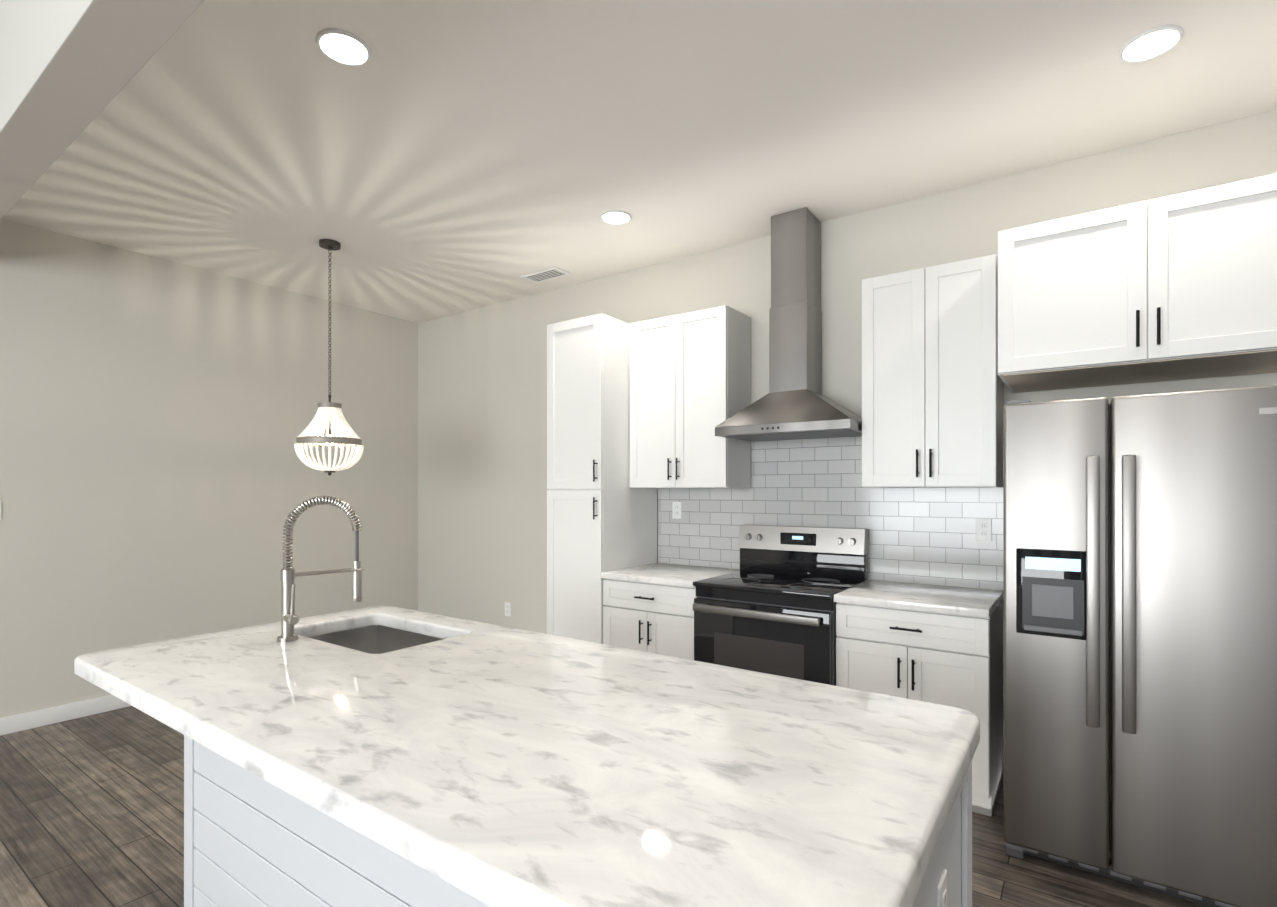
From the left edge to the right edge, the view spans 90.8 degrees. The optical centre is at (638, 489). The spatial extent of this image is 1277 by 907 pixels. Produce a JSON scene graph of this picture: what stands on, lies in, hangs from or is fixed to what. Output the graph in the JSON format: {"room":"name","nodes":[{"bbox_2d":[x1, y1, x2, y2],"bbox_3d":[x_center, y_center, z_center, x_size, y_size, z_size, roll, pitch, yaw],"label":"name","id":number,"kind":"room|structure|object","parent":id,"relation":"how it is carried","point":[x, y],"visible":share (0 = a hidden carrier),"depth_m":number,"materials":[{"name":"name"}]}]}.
{"room":"kitchen","nodes":[
{"label":"kitchen","id":0,"kind":"room"},
{"bbox_2d":[0,0,204,219],"bbox_3d":[-0.723,-1.835,1.256,7.600,1.102,0.170,0,0,35],"label":"header beam","id":1,"kind":"structure","parent":0,"point":[69,70],"depth_m":2.00,"materials":[{"name":"paint"}]},
{"bbox_2d":[0,218,417,717],"bbox_3d":[-4.402,-0.533,2.762,0.150,3.900,8.150,0,0,35],"label":"wall","id":2,"kind":"structure","parent":0,"point":[159,480],"depth_m":4.32,"materials":[{"name":"paint"}]},
{"bbox_2d":[0,695,131,735],"bbox_3d":[-4.377,1.367,2.648,0.014,0.100,7.998,0,0,35],"label":"baseboard","id":3,"kind":"structure","parent":2,"relation":"attached to","point":[39,718],"depth_m":3.84,"materials":[{"name":"white wood"}]},
{"bbox_2d":[0,706,1207,906],"bbox_3d":[-1.298,1.488,0.566,7.750,0.150,8.150,0,0,35],"label":"floor","id":4,"kind":"structure","parent":0,"point":[91,810],"depth_m":2.59,"materials":[{"name":"brown wood"}]},
{"bbox_2d":[184,738,971,906],"bbox_3d":[-0.382,0.981,1.741,2.232,0.870,0.736,0,0,35],"label":"kitchen island","id":5,"kind":"object","parent":4,"relation":"on","point":[247,844],"depth_m":1.69,"materials":[{"name":"wood"}]},
{"bbox_2d":[74,606,979,906],"bbox_3d":[-0.471,0.523,1.661,2.320,0.046,1.050,0,0,35],"label":"island countertop","id":6,"kind":"structure","parent":5,"relation":"on","point":[508,767],"depth_m":1.19,"materials":[{"name":"white stone"}]},
{"bbox_2d":[277,495,364,641],"bbox_3d":[-1.091,0.260,2.178,0.104,0.481,0.280,0,0,35],"label":"faucet","id":7,"kind":"object","parent":6,"relation":"on","point":[289,617],"visible":1,"depth_m":2.10,"materials":[{"name":"silver metal"}]},
{"bbox_2d":[310,622,445,649],"bbox_3d":[-0.933,0.657,2.238,0.630,0.244,0.410,0,0,35],"label":"sink","id":8,"kind":"object","parent":6,"relation":"in","point":[368,635],"depth_m":2.49,"materials":[{"name":"silver metal"}]},
{"bbox_2d":[547,314,656,643],"bbox_3d":[-0.246,0.170,4.216,0.456,2.500,0.658,0,0,35],"label":"tall cabinet","id":9,"kind":"object","parent":4,"relation":"on","point":[601,515],"visible":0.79,"depth_m":3.99,"materials":[{"name":"white wood"}]},
{"bbox_2d":[600,563,739,659],"bbox_3d":[0.214,0.962,3.896,0.661,0.915,0.648,0,0,35],"label":"base cabinet","id":10,"kind":"object","parent":4,"relation":"on","point":[648,608],"visible":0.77,"depth_m":3.67,"materials":[{"name":"white wood"}]},
{"bbox_2d":[693,525,867,685],"bbox_3d":[0.769,0.818,3.443,0.758,1.200,0.707,0,0,35],"label":"range","id":11,"kind":"object","parent":4,"relation":"on","point":[769,607],"visible":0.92,"depth_m":3.32,"materials":[{"name":"grey metal"}]},
{"bbox_2d":[834,580,1003,815],"bbox_3d":[1.379,0.960,3.074,0.653,0.915,0.648,0,0,35],"label":"base cabinet","id":12,"kind":"object","parent":4,"relation":"on","point":[938,644],"visible":0.77,"depth_m":2.83,"materials":[{"name":"white wood"}]},
{"bbox_2d":[1003,385,1276,906],"bbox_3d":[1.988,0.538,2.462,0.906,1.757,0.895,0,0,35],"label":"refrigerator","id":13,"kind":"object","parent":4,"relation":"on","point":[1140,625],"visible":1,"depth_m":2.15,"materials":[{"name":"grey metal"}]},
{"bbox_2d":[2,0,1276,322],"bbox_3d":[0.133,-1.648,2.598,7.750,0.150,3.190,0,0,35],"label":"ceiling","id":14,"kind":"structure","parent":0,"point":[434,160],"depth_m":2.70,"materials":[{"name":"paint"}]},
{"bbox_2d":[294,239,363,475],"bbox_3d":[-1.960,-0.829,3.996,0.396,1.481,0.396,0,0,35],"label":"pendant light","id":15,"kind":"object","parent":14,"relation":"hanging from","point":[330,412],"visible":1,"depth_m":3.93,"materials":[{"name":"white glass"}]},
{"bbox_2d":[316,29,371,65],"bbox_3d":[-1.047,-1.570,2.237,0.179,0.014,0.179,0,0,35],"label":"recessed light","id":16,"kind":"object","parent":14,"relation":"in","point":[343,47],"visible":1,"depth_m":2.23,"materials":[{"name":"white plastic"}]},
{"bbox_2d":[521,267,570,282],"bbox_3d":[-0.677,-1.564,4.590,0.340,0.008,0.170,0,0,35],"label":"ceiling vent","id":17,"kind":"object","parent":14,"relation":"in","point":[546,274],"visible":1,"depth_m":4.57,"materials":[{"name":"white metal"}]},
{"bbox_2d":[600,210,630,224],"bbox_3d":[-0.130,-1.567,3.622,0.179,0.014,0.179,0,0,35],"label":"recessed light","id":18,"kind":"object","parent":14,"relation":"in","point":[616,217],"visible":0.98,"depth_m":3.62,"materials":[{"name":"white plastic"}]},
{"bbox_2d":[1119,25,1183,62],"bbox_3d":[1.805,-1.570,2.219,0.179,0.014,0.179,0,0,35],"label":"recessed light","id":19,"kind":"object","parent":14,"relation":"in","point":[1152,43],"visible":0.98,"depth_m":2.21,"materials":[{"name":"white"}]},
{"bbox_2d":[418,109,1276,633],"bbox_3d":[1.071,-0.151,3.793,7.600,3.140,0.150,0,0,35],"label":"wall","id":20,"kind":"structure","parent":0,"point":[482,465],"depth_m":4.35,"materials":[{"name":"paint"}]},
{"bbox_2d":[505,602,510,616],"bbox_3d":[-1.084,0.991,5.214,0.072,0.116,0.008,0,0,35],"label":"outlet","id":21,"kind":"object","parent":20,"relation":"attached to","point":[507,608],"visible":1,"depth_m":5.21,"materials":[{"name":"white plastic"}]},
{"bbox_2d":[630,305,750,487],"bbox_3d":[0.311,-0.546,3.998,0.700,1.070,0.372,0,0,35],"label":"upper cabinet","id":22,"kind":"object","parent":20,"relation":"attached to","point":[690,381],"visible":1,"depth_m":3.85,"materials":[{"name":"white wood"}]},
{"bbox_2d":[715,207,861,441],"bbox_3d":[0.878,-0.934,3.524,0.758,1.271,0.491,0,0,35],"label":"range hood","id":23,"kind":"object","parent":20,"relation":"attached to","point":[794,403],"visible":0.92,"depth_m":3.53,"materials":[{"name":"silver metal"}]},
{"bbox_2d":[658,436,1003,589],"bbox_3d":[1.011,0.060,3.738,2.138,0.883,0.006,0,0,35],"label":"backsplash","id":24,"kind":"structure","parent":20,"relation":"attached to","point":[927,535],"depth_m":3.61,"materials":[{"name":"tile"}]},
{"bbox_2d":[672,502,681,518],"bbox_3d":[0.260,0.140,4.259,0.072,0.116,0.008,0,0,35],"label":"outlet","id":25,"kind":"object","parent":24,"relation":"attached to","point":[676,510],"visible":1,"depth_m":4.25,"materials":[{"name":"white plastic"}]},
{"bbox_2d":[976,518,991,540],"bbox_3d":[1.756,0.204,3.202,0.072,0.116,0.008,0,0,35],"label":"outlet","id":26,"kind":"object","parent":24,"relation":"attached to","point":[983,529],"visible":1,"depth_m":3.20,"materials":[{"name":"white plastic"}]},
{"bbox_2d":[862,254,1003,487],"bbox_3d":[1.476,-0.547,3.176,0.604,1.070,0.372,0,0,35],"label":"upper cabinet","id":27,"kind":"object","parent":20,"relation":"attached to","point":[932,397],"visible":1,"depth_m":3.04,"materials":[{"name":"white wood"}]},
{"bbox_2d":[998,173,1276,392],"bbox_3d":[2.066,-0.781,2.585,0.978,0.604,0.658,0,0,35],"label":"upper cabinet","id":28,"kind":"object","parent":20,"relation":"attached to","point":[1181,286],"visible":1,"depth_m":2.37,"materials":[{"name":"white wood"}]}
]}

